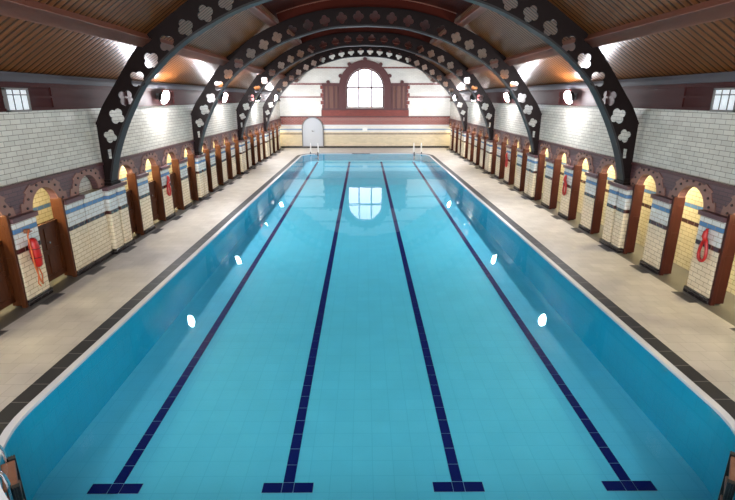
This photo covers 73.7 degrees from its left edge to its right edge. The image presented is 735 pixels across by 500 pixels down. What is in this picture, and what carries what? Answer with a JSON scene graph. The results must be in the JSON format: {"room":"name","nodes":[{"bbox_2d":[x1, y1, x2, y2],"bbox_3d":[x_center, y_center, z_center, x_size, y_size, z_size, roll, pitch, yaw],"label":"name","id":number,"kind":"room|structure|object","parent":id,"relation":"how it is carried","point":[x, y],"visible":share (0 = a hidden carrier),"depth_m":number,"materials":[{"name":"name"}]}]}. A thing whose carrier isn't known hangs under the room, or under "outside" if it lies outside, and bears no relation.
{"room":"indoor swimming pool","nodes":[
{"label":"indoor swimming pool","id":0,"kind":"room"},
{"bbox_2d":[33,139,233,225],"bbox_3d":[-7.877,-4.130,22.686,0.150,2.450,37.900,0,17,0],"label":"wall","id":1,"kind":"structure","parent":0,"point":[41,201],"depth_m":11.82,"materials":[{"name":"beige tile"}]},
{"bbox_2d":[0,101,279,186],"bbox_3d":[-7.081,-5.216,18.691,0.110,2.110,44.900,0,17,0],"label":"wall","id":2,"kind":"structure","parent":0,"point":[33,144],"depth_m":11.98,"materials":[{"name":"white tile"}]},
{"bbox_2d":[1,87,31,111],"bbox_3d":[-6.856,-2.937,9.589,0.060,0.450,0.680,0,17,0],"label":"window","id":3,"kind":"structure","parent":2,"relation":"in","point":[15,99],"depth_m":9.56,"materials":[{"name":"white"}]},
{"bbox_2d":[0,118,280,217],"bbox_3d":[-7.062,-4.949,22.439,0.200,0.620,37.900,0,17,0],"label":"trim","id":4,"kind":"structure","parent":2,"relation":"attached to","point":[17,198],"depth_m":12.28,"materials":[{"name":"brick"}]},
{"bbox_2d":[0,81,280,111],"bbox_3d":[-6.986,-5.770,18.520,0.120,0.550,44.900,0,17,0],"label":"trim","id":5,"kind":"structure","parent":2,"relation":"attached to","point":[43,96],"depth_m":12.11,"materials":[{"name":"paint"}]},
{"bbox_2d":[0,71,280,93],"bbox_3d":[-6.951,-6.119,18.412,0.250,0.180,44.900,0,17,0],"label":"trim","id":6,"kind":"structure","parent":2,"relation":"attached to","point":[7,76],"depth_m":11.60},
{"bbox_2d":[156,90,168,103],"bbox_3d":[-6.750,-5.040,16.183,0.374,0.449,0.459,0,17,0],"label":"floodlight","id":7,"kind":"object","parent":2,"relation":"attached to","point":[163,96],"visible":1,"depth_m":16.06,"materials":[{"name":"grey"}]},
{"bbox_2d":[0,15,292,91],"bbox_3d":[-6.291,-6.688,18.241,1.670,1.110,44.900,0,17,0],"label":"ceiling","id":8,"kind":"structure","parent":0,"point":[25,46],"depth_m":10.76,"materials":[{"name":"wood"}]},
{"bbox_2d":[33,0,321,78],"bbox_3d":[-4.466,-7.848,17.895,1.980,1.470,44.900,0,17,0],"label":"ceiling","id":9,"kind":"structure","parent":0,"point":[142,16],"depth_m":13.49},
{"bbox_2d":[247,5,320,60],"bbox_3d":[-3.613,-8.435,17.720,0.361,0.498,44.900,0,17,0],"label":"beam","id":10,"kind":"structure","parent":9,"relation":"attached to","point":[257,11],"depth_m":16.92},
{"bbox_2d":[279,50,451,147],"bbox_3d":[-0.196,-12.456,40.163,16.000,8.000,0.300,0,17,0],"label":"wall","id":11,"kind":"structure","parent":0,"point":[301,98],"depth_m":40.40,"materials":[{"name":"paint"}]},
{"bbox_2d":[0,0,299,82],"bbox_3d":[-5.498,-7.066,18.130,0.390,0.390,44.900,0,17,0],"label":"trim","id":12,"kind":"structure","parent":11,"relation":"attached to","point":[28,10],"depth_m":9.51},
{"bbox_2d":[302,117,323,146],"bbox_3d":[-4.544,-9.808,40.709,1.800,2.420,0.160,0,17,0],"label":"door","id":13,"kind":"structure","parent":11,"relation":"in","point":[312,127],"depth_m":40.69,"materials":[{"name":"grey paint"}]},
{"bbox_2d":[320,57,409,115],"bbox_3d":[-0.194,-13.197,39.755,7.280,4.618,0.400,0,17,0],"label":"window","id":14,"kind":"structure","parent":11,"relation":"in","point":[365,87],"depth_m":39.90,"materials":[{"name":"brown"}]},
{"bbox_2d":[280,116,449,116],"bbox_3d":[-0.194,-11.005,40.414,14.000,0.080,0.080,0,17,0],"label":"trim","id":15,"kind":"structure","parent":11,"relation":"attached to","point":[280,116],"depth_m":40.38,"materials":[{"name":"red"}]},
{"bbox_2d":[281,125,448,125],"bbox_3d":[-0.194,-10.339,40.631,14.000,0.080,0.060,0,17,0],"label":"trim","id":16,"kind":"structure","parent":11,"relation":"attached to","point":[281,125],"depth_m":40.61,"materials":[{"name":"paint"}]},
{"bbox_2d":[282,146,448,147],"bbox_3d":[-0.194,-8.649,41.155,14.000,0.140,0.060,0,17,0],"label":"baseboard","id":17,"kind":"structure","parent":11,"relation":"attached to","point":[282,146],"depth_m":41.13,"materials":[{"name":"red tile"}]},
{"bbox_2d":[430,0,734,82],"bbox_3d":[5.446,-7.091,18.208,0.390,0.390,44.900,0,17,0],"label":"beam","id":18,"kind":"structure","parent":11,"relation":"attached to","point":[711,10],"depth_m":9.65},
{"bbox_2d":[0,148,734,411],"bbox_3d":[-0.027,-1.928,19.923,15.800,0.120,45.200,0,17,0],"label":"floor","id":19,"kind":"structure","parent":0,"point":[37,337],"depth_m":10.89,"materials":[{"name":"beige tile"}]},
{"bbox_2d":[0,215,28,307],"bbox_3d":[-6.933,0.249,9.527,0.270,1.880,0.065,0,17,0],"label":"wall","id":20,"kind":"structure","parent":19,"relation":"on","point":[6,236],"depth_m":9.50,"materials":[{"name":"brown wood"}]},
{"bbox_2d":[9,211,52,305],"bbox_3d":[-6.906,0.162,9.943,0.310,1.800,0.770,0,17,0],"label":"pier","id":21,"kind":"object","parent":19,"relation":"on","point":[34,291],"visible":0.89,"depth_m":9.84,"materials":[{"name":"beige tile"}]},
{"bbox_2d":[23,229,43,286],"bbox_3d":[-6.681,0.157,9.890,0.218,1.216,0.218,12,21,35],"label":"float","id":22,"kind":"object","parent":21,"relation":"hanging from","point":[34,249],"visible":1,"depth_m":9.79,"materials":[{"name":"red plastic"}]},
{"bbox_2d":[38,219,66,281],"bbox_3d":[-6.992,0.041,10.773,0.110,1.260,0.920,0,17,0],"label":"door","id":23,"kind":"structure","parent":21,"relation":"attached to","point":[49,234],"depth_m":10.87,"materials":[{"name":"brown wood"}]},
{"bbox_2d":[37,293,64,304],"bbox_3d":[-6.581,1.015,10.210,0.220,0.012,0.600,0,17,0],"label":"floor grate","id":24,"kind":"object","parent":19,"relation":"on","point":[54,296],"visible":1,"depth_m":10.17,"materials":[{"name":"grey"}]},
{"bbox_2d":[50,197,76,276],"bbox_3d":[-6.946,-0.272,11.208,0.270,1.880,0.065,0,17,0],"label":"wall","id":25,"kind":"structure","parent":19,"relation":"on","point":[57,205],"depth_m":11.15,"materials":[{"name":"brown wood"}]},
{"bbox_2d":[63,194,95,275],"bbox_3d":[-6.919,-0.359,11.624,0.310,1.800,0.770,0,17,0],"label":"pier","id":26,"kind":"object","parent":19,"relation":"on","point":[74,207],"visible":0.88,"depth_m":11.58,"materials":[{"name":"beige tile"}]},
{"bbox_2d":[85,266,106,274],"bbox_3d":[-6.594,0.494,11.891,0.220,0.012,0.600,0,17,0],"label":"floor grate","id":27,"kind":"object","parent":19,"relation":"on","point":[98,268],"visible":1,"depth_m":11.86,"materials":[{"name":"grey"}]},
{"bbox_2d":[79,176,113,264],"bbox_3d":[-6.981,-0.820,12.349,0.380,2.250,0.940,0,17,0],"label":"wall","id":28,"kind":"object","parent":19,"relation":"on","point":[94,207],"visible":0.62,"depth_m":12.37,"materials":[{"name":"beige tile"}]},
{"bbox_2d":[99,181,134,253],"bbox_3d":[-6.888,-0.904,13.381,0.400,1.800,1.080,0,17,0],"label":"pier","id":29,"kind":"object","parent":19,"relation":"on","point":[114,196],"visible":0.78,"depth_m":13.23,"materials":[{"name":"beige tile"}]},
{"bbox_2d":[126,173,143,234],"bbox_3d":[-6.974,-1.362,14.723,0.270,1.880,0.065,0,17,0],"label":"wall","id":30,"kind":"structure","parent":19,"relation":"on","point":[131,178],"depth_m":14.66,"materials":[{"name":"brown wood"}]},
{"bbox_2d":[126,190,136,232],"bbox_3d":[-7.020,-1.067,14.345,0.110,1.260,0.840,0,17,0],"label":"door","id":31,"kind":"structure","parent":30,"relation":"in","point":[128,192],"depth_m":14.61,"materials":[{"name":"brown wood"}]},
{"bbox_2d":[136,172,155,233],"bbox_3d":[-6.947,-1.449,15.138,0.310,1.800,0.770,0,17,0],"label":"pier","id":32,"kind":"object","parent":19,"relation":"on","point":[142,179],"visible":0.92,"depth_m":15.10,"materials":[{"name":"beige tile"}]},
{"bbox_2d":[148,180,159,220],"bbox_3d":[-7.033,-1.571,15.969,0.110,1.260,0.920,0,17,0],"label":"door","id":33,"kind":"structure","parent":32,"relation":"attached to","point":[152,185],"depth_m":16.17,"materials":[{"name":"brown wood"}]},
{"bbox_2d":[151,165,165,220],"bbox_3d":[-6.987,-1.883,16.404,0.270,1.880,0.065,0,17,0],"label":"wall","id":34,"kind":"structure","parent":19,"relation":"on","point":[156,175],"depth_m":16.35,"materials":[{"name":"brown wood"}]},
{"bbox_2d":[159,165,175,220],"bbox_3d":[-6.960,-1.970,16.819,0.310,1.800,0.770,0,17,0],"label":"pier","id":35,"kind":"object","parent":19,"relation":"on","point":[164,170],"visible":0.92,"depth_m":16.71,"materials":[{"name":"beige tile"}]},
{"bbox_2d":[170,173,178,208],"bbox_3d":[-7.046,-2.092,17.650,0.110,1.260,0.920,0,17,0],"label":"door","id":36,"kind":"structure","parent":35,"relation":"attached to","point":[172,175],"depth_m":17.88,"materials":[{"name":"brown wood"}]},
{"bbox_2d":[171,159,184,209],"bbox_3d":[-7.000,-2.405,18.085,0.270,1.880,0.065,0,17,0],"label":"wall","id":37,"kind":"structure","parent":19,"relation":"on","point":[175,163],"depth_m":18.03,"materials":[{"name":"brown wood"}]},
{"bbox_2d":[178,159,191,209],"bbox_3d":[-6.973,-2.492,18.500,0.310,1.800,0.770,0,17,0],"label":"pier","id":38,"kind":"object","parent":19,"relation":"on","point":[183,165],"visible":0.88,"depth_m":18.49,"materials":[{"name":"beige tile"}]},
{"bbox_2d":[187,166,193,198],"bbox_3d":[-7.059,-2.604,19.302,0.110,1.260,0.860,0,17,0],"label":"door","id":39,"kind":"structure","parent":38,"relation":"attached to","point":[188,168],"depth_m":19.54,"materials":[{"name":"brown wood"}]},
{"bbox_2d":[187,154,198,200],"bbox_3d":[-7.013,-2.898,19.675,0.270,1.880,0.065,0,17,0],"label":"wall","id":40,"kind":"structure","parent":19,"relation":"on","point":[191,161],"depth_m":19.61,"materials":[{"name":"brown wood"}]},
{"bbox_2d":[193,153,209,200],"bbox_3d":[-6.942,-3.037,20.258,0.400,1.800,1.080,0,17,0],"label":"pier","id":41,"kind":"object","parent":19,"relation":"on","point":[200,163],"visible":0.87,"depth_m":20.02,"materials":[{"name":"beige tile"}]},
{"bbox_2d":[203,149,212,191],"bbox_3d":[-7.028,-3.495,21.599,0.270,1.880,0.065,0,17,0],"label":"wall","id":42,"kind":"structure","parent":19,"relation":"on","point":[207,157],"depth_m":21.55,"materials":[{"name":"brown wood"}]},
{"bbox_2d":[208,149,218,191],"bbox_3d":[-7.001,-3.582,22.015,0.310,1.800,0.770,0,17,0],"label":"pier","id":43,"kind":"object","parent":19,"relation":"on","point":[212,152],"visible":0.62,"depth_m":21.94,"materials":[{"name":"beige tile"}]},
{"bbox_2d":[215,145,223,184],"bbox_3d":[-7.041,-4.016,23.280,0.270,1.880,0.065,0,17,0],"label":"wall","id":44,"kind":"structure","parent":19,"relation":"on","point":[218,148],"depth_m":23.22,"materials":[{"name":"brown wood"}]},
{"bbox_2d":[219,145,228,184],"bbox_3d":[-7.014,-4.103,23.696,0.310,1.800,0.770,0,17,0],"label":"pier","id":45,"kind":"object","parent":19,"relation":"on","point":[223,153],"visible":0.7,"depth_m":23.67,"materials":[{"name":"beige tile"}]},
{"bbox_2d":[225,142,232,178],"bbox_3d":[-7.054,-4.537,24.961,0.270,1.880,0.065,0,17,0],"label":"wall","id":46,"kind":"structure","parent":19,"relation":"on","point":[228,146],"depth_m":24.92,"materials":[{"name":"brown wood"}]},
{"bbox_2d":[230,142,237,178],"bbox_3d":[-7.027,-4.624,25.377,0.310,1.800,0.770,0,17,0],"label":"pier","id":47,"kind":"object","parent":19,"relation":"on","point":[232,144],"visible":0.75,"depth_m":25.32,"materials":[{"name":"beige tile"}]},
{"bbox_2d":[233,139,240,174],"bbox_3d":[-7.067,-5.031,26.552,0.270,1.880,0.065,0,17,0],"label":"wall","id":48,"kind":"structure","parent":19,"relation":"on","point":[236,146],"depth_m":26.52,"materials":[{"name":"brown wood"}]},
{"bbox_2d":[238,139,247,173],"bbox_3d":[-6.996,-5.170,27.135,0.400,1.800,1.080,0,17,0],"label":"pier","id":49,"kind":"object","parent":19,"relation":"on","point":[242,151],"visible":0.7,"depth_m":26.87,"materials":[{"name":"beige tile"}]},
{"bbox_2d":[247,137,252,168],"bbox_3d":[-7.055,-5.714,28.892,0.310,1.800,0.770,0,17,0],"label":"pier","id":50,"kind":"object","parent":19,"relation":"on","point":[248,138],"visible":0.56,"depth_m":28.86,"materials":[{"name":"beige tile"}]},
{"bbox_2d":[249,134,254,165],"bbox_3d":[-7.095,-6.149,30.157,0.270,1.880,0.065,0,17,0],"label":"wall","id":51,"kind":"structure","parent":19,"relation":"on","point":[252,135],"depth_m":30.11,"materials":[{"name":"brown wood"}]},
{"bbox_2d":[254,135,258,164],"bbox_3d":[-7.068,-6.236,30.573,0.310,1.800,0.770,0,17,0],"label":"pier","id":52,"kind":"object","parent":19,"relation":"on","point":[255,136],"visible":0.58,"depth_m":30.46,"materials":[{"name":"beige tile"}]},
{"bbox_2d":[255,132,260,161],"bbox_3d":[-7.108,-6.670,31.838,0.270,1.880,0.065,0,17,0],"label":"wall","id":53,"kind":"structure","parent":19,"relation":"on","point":[257,134],"depth_m":31.79,"materials":[{"name":"brown wood"}]},
{"bbox_2d":[261,131,265,158],"bbox_3d":[-7.121,-7.163,33.428,0.270,1.880,0.065,0,17,0],"label":"wall","id":54,"kind":"structure","parent":19,"relation":"on","point":[263,134],"depth_m":33.39,"materials":[{"name":"brown wood"}]},
{"bbox_2d":[263,131,270,158],"bbox_3d":[-7.050,-7.302,34.011,0.400,1.800,1.080,0,17,0],"label":"pier","id":55,"kind":"object","parent":19,"relation":"on","point":[267,146],"visible":0.53,"depth_m":33.75,"materials":[{"name":"beige tile"}]},
{"bbox_2d":[460,131,466,158],"bbox_3d":[6.769,-7.333,34.111,0.400,1.800,1.080,0,17,0],"label":"pier","id":56,"kind":"object","parent":19,"relation":"on","point":[463,140],"visible":0.59,"depth_m":33.83,"materials":[{"name":"beige tile"}]},
{"bbox_2d":[465,131,469,158],"bbox_3d":[6.849,-7.194,33.529,0.270,1.880,0.065,0,17,0],"label":"wall","id":57,"kind":"structure","parent":19,"relation":"on","point":[467,132],"depth_m":33.49,"materials":[{"name":"brown wood"}]},
{"bbox_2d":[470,132,475,161],"bbox_3d":[6.861,-6.701,31.938,0.270,1.880,0.065,0,17,0],"label":"wall","id":58,"kind":"structure","parent":19,"relation":"on","point":[472,133],"depth_m":31.89,"materials":[{"name":"brown wood"}]},
{"bbox_2d":[472,135,476,164],"bbox_3d":[6.841,-6.267,30.672,0.310,1.800,0.770,0,17,0],"label":"pier","id":59,"kind":"object","parent":19,"relation":"on","point":[475,136],"visible":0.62,"depth_m":30.57,"materials":[{"name":"beige tile"}]},
{"bbox_2d":[476,134,481,164],"bbox_3d":[6.875,-6.180,30.257,0.270,1.880,0.065,0,17,0],"label":"wall","id":60,"kind":"structure","parent":19,"relation":"on","point":[478,135],"depth_m":30.22,"materials":[{"name":"brown wood"}]},
{"bbox_2d":[479,137,483,168],"bbox_3d":[6.855,-5.745,28.991,0.310,1.800,0.770,0,17,0],"label":"pier","id":61,"kind":"object","parent":19,"relation":"on","point":[481,138],"visible":0.54,"depth_m":29.00,"materials":[{"name":"beige tile"}]},
{"bbox_2d":[482,136,487,168],"bbox_3d":[6.888,-5.659,28.576,0.270,1.880,0.065,0,17,0],"label":"wall","id":62,"kind":"structure","parent":19,"relation":"on","point":[485,137],"depth_m":28.55,"materials":[{"name":"brown wood"}]},
{"bbox_2d":[484,139,492,173],"bbox_3d":[6.823,-5.200,27.234,0.400,1.800,1.080,0,17,0],"label":"pier","id":63,"kind":"object","parent":19,"relation":"on","point":[489,143],"visible":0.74,"depth_m":26.99,"materials":[{"name":"beige tile"}]},
{"bbox_2d":[491,139,497,173],"bbox_3d":[6.903,-5.062,26.652,0.270,1.880,0.065,0,17,0],"label":"wall","id":64,"kind":"structure","parent":19,"relation":"on","point":[494,149],"depth_m":26.61,"materials":[{"name":"brown wood"}]},
{"bbox_2d":[494,142,502,178],"bbox_3d":[6.882,-4.655,25.477,0.310,1.800,0.770,0,17,0],"label":"pier","id":65,"kind":"object","parent":19,"relation":"on","point":[496,174],"visible":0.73,"depth_m":25.38,"materials":[{"name":"beige tile"}]},
{"bbox_2d":[499,142,506,178],"bbox_3d":[6.915,-4.569,25.062,0.270,1.880,0.065,0,17,0],"label":"wall","id":66,"kind":"structure","parent":19,"relation":"on","point":[503,144],"depth_m":25.03,"materials":[{"name":"brown wood"}]},
{"bbox_2d":[503,145,512,184],"bbox_3d":[6.895,-4.134,23.796,0.310,1.800,0.770,0,17,0],"label":"pier","id":67,"kind":"object","parent":19,"relation":"on","point":[506,176],"visible":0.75,"depth_m":23.70,"materials":[{"name":"beige tile"}]},
{"bbox_2d":[508,145,516,184],"bbox_3d":[6.929,-4.047,23.381,0.270,1.880,0.065,0,17,0],"label":"wall","id":68,"kind":"structure","parent":19,"relation":"on","point":[513,148],"depth_m":23.35,"materials":[{"name":"brown wood"}]},
{"bbox_2d":[513,149,522,190],"bbox_3d":[6.909,-3.613,22.115,0.310,1.800,0.770,0,17,0],"label":"pier","id":69,"kind":"object","parent":19,"relation":"on","point":[520,152],"visible":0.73,"depth_m":22.08,"materials":[{"name":"beige tile"}]},
{"bbox_2d":[519,149,528,191],"bbox_3d":[6.942,-3.526,21.700,0.270,1.880,0.065,0,17,0],"label":"wall","id":70,"kind":"structure","parent":19,"relation":"on","point":[524,156],"depth_m":21.67,"materials":[{"name":"brown wood"}]},
{"bbox_2d":[523,153,539,199],"bbox_3d":[6.878,-3.068,20.357,0.400,1.800,1.080,0,17,0],"label":"pier","id":71,"kind":"object","parent":19,"relation":"on","point":[532,160],"visible":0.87,"depth_m":20.12,"materials":[{"name":"beige tile"}]},
{"bbox_2d":[534,154,545,199],"bbox_3d":[6.957,-2.929,19.775,0.270,1.880,0.065,0,17,0],"label":"wall","id":72,"kind":"structure","parent":19,"relation":"on","point":[541,158],"depth_m":19.73,"materials":[{"name":"brown wood"}]},
{"bbox_2d":[541,158,554,208],"bbox_3d":[6.936,-2.523,18.600,0.310,1.800,0.770,0,17,0],"label":"pier","id":73,"kind":"object","parent":19,"relation":"on","point":[549,162],"visible":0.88,"depth_m":18.58,"materials":[{"name":"beige tile"}]},
{"bbox_2d":[549,159,561,208],"bbox_3d":[6.969,-2.436,18.185,0.270,1.880,0.065,0,17,0],"label":"wall","id":74,"kind":"structure","parent":19,"relation":"on","point":[557,162],"depth_m":18.14,"materials":[{"name":"brown wood"}]},
{"bbox_2d":[558,164,573,219],"bbox_3d":[6.949,-2.001,16.919,0.310,1.800,0.770,0,17,0],"label":"pier","id":75,"kind":"object","parent":19,"relation":"on","point":[564,204],"visible":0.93,"depth_m":16.85,"materials":[{"name":"beige tile"}]},
{"bbox_2d":[562,175,567,195],"bbox_3d":[6.775,-2.229,16.847,0.129,0.723,0.266,0,17,0],"label":"lifebuoy","id":76,"kind":"object","parent":75,"relation":"attached to","point":[565,176],"visible":1,"depth_m":16.77,"materials":[{"name":"red plastic"}]},
{"bbox_2d":[567,165,581,219],"bbox_3d":[6.983,-1.915,16.504,0.270,1.880,0.065,0,17,0],"label":"wall","id":77,"kind":"structure","parent":19,"relation":"on","point":[577,171],"depth_m":16.46,"materials":[{"name":"brown wood"}]},
{"bbox_2d":[578,172,597,233],"bbox_3d":[6.963,-1.480,15.238,0.310,1.800,0.770,0,17,0],"label":"pier","id":78,"kind":"object","parent":19,"relation":"on","point":[591,178],"visible":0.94,"depth_m":15.20,"materials":[{"name":"beige tile"}]},
{"bbox_2d":[590,173,607,233],"bbox_3d":[6.996,-1.393,14.823,0.270,1.880,0.065,0,17,0],"label":"wall","id":79,"kind":"structure","parent":19,"relation":"on","point":[602,177],"depth_m":14.78,"materials":[{"name":"brown wood"}]},
{"bbox_2d":[599,180,633,252],"bbox_3d":[6.931,-0.935,13.480,0.400,1.800,1.080,0,17,0],"label":"pier","id":80,"kind":"object","parent":19,"relation":"on","point":[619,195],"visible":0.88,"depth_m":13.33,"materials":[{"name":"beige tile"}]},
{"bbox_2d":[623,184,644,253],"bbox_3d":[7.011,-0.796,12.898,0.270,1.880,0.065,0,17,0],"label":"wall","id":81,"kind":"structure","parent":19,"relation":"on","point":[638,190],"depth_m":12.86,"materials":[{"name":"brown wood"}]},
{"bbox_2d":[630,265,649,272],"bbox_3d":[6.665,0.464,11.986,0.220,0.012,0.600,0,17,0],"label":"floor grate","id":82,"kind":"object","parent":19,"relation":"on","point":[637,267],"visible":1,"depth_m":12.00,"materials":[{"name":"grey"}]},
{"bbox_2d":[640,194,671,273],"bbox_3d":[6.990,-0.390,11.723,0.310,1.800,0.770,0,17,0],"label":"pier","id":83,"kind":"object","parent":19,"relation":"on","point":[661,205],"visible":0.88,"depth_m":11.68,"materials":[{"name":"beige tile"}]},
{"bbox_2d":[658,196,685,275],"bbox_3d":[7.024,-0.303,11.308,0.270,1.880,0.065,0,17,0],"label":"wall","id":84,"kind":"structure","parent":19,"relation":"on","point":[677,206],"depth_m":11.27,"materials":[{"name":"brown wood"}]},
{"bbox_2d":[671,291,699,302],"bbox_3d":[6.678,0.986,10.305,0.220,0.012,0.600,0,17,0],"label":"floor grate","id":85,"kind":"object","parent":19,"relation":"on","point":[680,294],"visible":1,"depth_m":10.28,"materials":[{"name":"grey"}]},
{"bbox_2d":[683,209,727,303],"bbox_3d":[7.003,0.131,10.042,0.310,1.800,0.770,0,17,0],"label":"pier","id":86,"kind":"object","parent":19,"relation":"on","point":[701,275],"visible":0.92,"depth_m":9.97,"materials":[{"name":"beige tile"}]},
{"bbox_2d":[697,228,710,261],"bbox_3d":[6.829,-0.096,9.970,0.129,0.723,0.266,0,17,0],"label":"lifebuoy","id":87,"kind":"object","parent":86,"relation":"attached to","point":[704,236],"visible":1,"depth_m":9.90,"materials":[{"name":"red plastic"}]},
{"bbox_2d":[708,214,734,305],"bbox_3d":[7.037,0.218,9.627,0.270,1.880,0.065,0,17,0],"label":"wall","id":88,"kind":"structure","parent":19,"relation":"on","point":[727,251],"depth_m":9.62,"materials":[{"name":"brown wood"}]},
{"bbox_2d":[0,154,734,499],"bbox_3d":[-0.035,-1.706,21.039,9.240,1.124,33.800,0,17,0],"label":"wall","id":89,"kind":"structure","parent":0,"point":[702,438],"depth_m":8.72,"materials":[{"name":"teal tile"}]},
{"bbox_2d":[0,445,25,499],"bbox_3d":[-4.170,2.841,5.489,0.520,1.220,0.660,-13,22,-36],"label":"pool ladder","id":90,"kind":"object","parent":89,"relation":"attached to","point":[12,484],"visible":0.98,"depth_m":5.51,"materials":[{"name":"silver metal"}]},
{"bbox_2d":[0,153,734,434],"bbox_3d":[-0.035,-2.226,20.878,9.960,0.124,34.520,0,17,0],"label":"trim","id":91,"kind":"structure","parent":89,"relation":"attached to","point":[12,409],"depth_m":8.93,"materials":[{"name":"tile"}]},
{"bbox_2d":[0,153,734,499],"bbox_3d":[-0.035,-2.263,20.866,9.440,0.051,34.000,0,17,0],"label":"trim","id":92,"kind":"structure","parent":89,"relation":"attached to","point":[15,422],"depth_m":8.63,"materials":[{"name":"white tile"}]},
{"bbox_2d":[718,451,734,499],"bbox_3d":[4.343,2.822,5.550,0.520,1.220,0.660,13,21,36],"label":"pool ladder","id":93,"kind":"object","parent":89,"relation":"attached to","point":[727,491],"visible":1,"depth_m":5.58,"materials":[{"name":"silver metal"}]},
{"bbox_2d":[262,0,472,58],"bbox_3d":[-0.026,-8.954,17.587,7.200,0.715,44.900,0,17,0],"label":"ceiling","id":94,"kind":"structure","parent":0,"point":[274,6],"depth_m":22.05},
{"bbox_2d":[262,40,467,131],"bbox_3d":[-0.140,-10.950,32.934,13.970,5.833,0.520,0,17,0],"label":"arch","id":95,"kind":"object","parent":94,"relation":"attached to","point":[394,51],"visible":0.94,"depth_m":32.41,"materials":[{"name":"black metal"}]},
{"bbox_2d":[236,27,495,139],"bbox_3d":[-0.086,-8.818,26.058,13.970,5.833,0.520,0,17,0],"label":"arch","id":96,"kind":"object","parent":94,"relation":"attached to","point":[416,39],"visible":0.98,"depth_m":25.46,"materials":[{"name":"black metal"}]},
{"bbox_2d":[191,0,541,154],"bbox_3d":[-0.032,-6.685,19.181,13.970,5.833,0.520,0,17,0],"label":"arch","id":97,"kind":"object","parent":94,"relation":"attached to","point":[296,16],"visible":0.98,"depth_m":18.57,"materials":[{"name":"black metal"}]},
{"bbox_2d":[95,0,638,185],"bbox_3d":[0.022,-4.552,12.304,13.970,5.833,0.520,0,17,0],"label":"arch","id":98,"kind":"object","parent":94,"relation":"attached to","point":[189,10],"visible":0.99,"depth_m":12.15,"materials":[{"name":"black metal"}]},
{"bbox_2d":[32,160,713,499],"bbox_3d":[-0.035,-1.480,21.109,9.240,0.650,33.800,0,17,0],"label":"floor","id":99,"kind":"structure","parent":0,"point":[371,431],"depth_m":9.16,"materials":[{"name":"teal tile"}]},
{"bbox_2d":[87,162,317,493],"bbox_3d":[-3.578,-1.619,21.504,0.700,0.612,31.310,0,17,0],"label":"lane line","id":100,"kind":"object","parent":99,"relation":"on","point":[118,487],"visible":1,"depth_m":8.56,"materials":[{"name":"blue tile"}]},
{"bbox_2d":[261,162,349,492],"bbox_3d":[-1.213,-1.624,21.521,0.700,0.612,31.310,0,17,0],"label":"lane line","id":101,"kind":"object","parent":99,"relation":"on","point":[288,486],"visible":1,"depth_m":8.56,"materials":[{"name":"blue tile"}]},
{"bbox_2d":[380,162,484,491],"bbox_3d":[1.137,-1.629,21.538,0.700,0.612,31.310,0,17,0],"label":"lane line","id":102,"kind":"object","parent":99,"relation":"on","point":[456,485],"visible":1,"depth_m":8.56,"materials":[{"name":"blue tile"}]},
{"bbox_2d":[412,162,657,490],"bbox_3d":[3.502,-1.635,21.555,0.700,0.612,31.310,0,17,0],"label":"lane line","id":103,"kind":"object","parent":99,"relation":"on","point":[625,483],"visible":1,"depth_m":8.62,"materials":[{"name":"blue tile"}]},
{"bbox_2d":[408,0,708,78],"bbox_3d":[4.414,-7.868,17.959,1.980,1.470,44.900,0,17,0],"label":"ceiling","id":104,"kind":"structure","parent":0,"point":[509,38],"depth_m":13.55,"materials":[{"name":"wood"}]},
{"bbox_2d":[409,5,486,61],"bbox_3d":[3.562,-8.451,17.771,0.361,0.498,44.900,0,17,0],"label":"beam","id":105,"kind":"structure","parent":104,"relation":"attached to","point":[476,11],"depth_m":17.02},
{"bbox_2d":[437,17,734,91],"bbox_3d":[6.239,-6.716,18.331,1.670,1.110,44.900,0,17,0],"label":"ceiling","id":106,"kind":"structure","parent":0,"point":[709,47],"depth_m":10.96,"materials":[{"name":"wood"}]},
{"bbox_2d":[450,101,734,185],"bbox_3d":[7.029,-5.247,18.793,0.110,2.110,44.900,0,17,0],"label":"wall","id":107,"kind":"structure","parent":0,"point":[701,144],"depth_m":12.08,"materials":[{"name":"white tile"}]},
{"bbox_2d":[564,90,577,103],"bbox_3d":[6.735,-5.070,16.280,0.374,0.449,0.459,0,17,0],"label":"floodlight","id":108,"kind":"object","parent":107,"relation":"attached to","point":[569,96],"visible":1,"depth_m":16.15,"materials":[{"name":"grey"}]},
{"bbox_2d":[449,118,734,216],"bbox_3d":[6.958,-4.980,22.539,0.200,0.620,37.900,0,17,0],"label":"trim","id":109,"kind":"structure","parent":107,"relation":"attached to","point":[718,197],"depth_m":12.46,"materials":[{"name":"brick"}]},
{"bbox_2d":[450,81,734,110],"bbox_3d":[6.934,-5.801,18.620,0.120,0.550,44.900,0,17,0],"label":"trim","id":110,"kind":"structure","parent":107,"relation":"attached to","point":[691,96],"depth_m":12.20,"materials":[{"name":"paint"}]},
{"bbox_2d":[450,71,734,93],"bbox_3d":[6.899,-6.149,18.512,0.250,0.180,44.900,0,17,0],"label":"trim","id":111,"kind":"structure","parent":107,"relation":"attached to","point":[720,76],"depth_m":11.78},
{"bbox_2d":[709,87,734,111],"bbox_3d":[6.946,-2.915,9.516,0.060,0.450,0.680,0,17,0],"label":"window","id":112,"kind":"structure","parent":107,"relation":"in","point":[723,99],"depth_m":9.55,"materials":[{"name":"white"}]},
{"bbox_2d":[498,137,734,294],"bbox_3d":[7.772,-4.165,22.798,0.150,2.450,37.900,0,17,0],"label":"wall","id":113,"kind":"structure","parent":0,"point":[690,220],"depth_m":12.34,"materials":[{"name":"beige tile"}]},
{"bbox_3d":[-6.893,0.683,8.262,0.310,1.800,0.770,0,17,0],"label":"pier","id":114,"kind":"object","parent":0,"visible":0},
{"bbox_2d":[0,241,15,310],"bbox_3d":[-6.979,0.562,9.092,0.110,1.260,0.920,0,17,0],"label":"door","id":115,"kind":"structure","parent":114,"relation":"attached to","point":[7,298],"depth_m":9.44,"materials":[{"name":"brown wood"}]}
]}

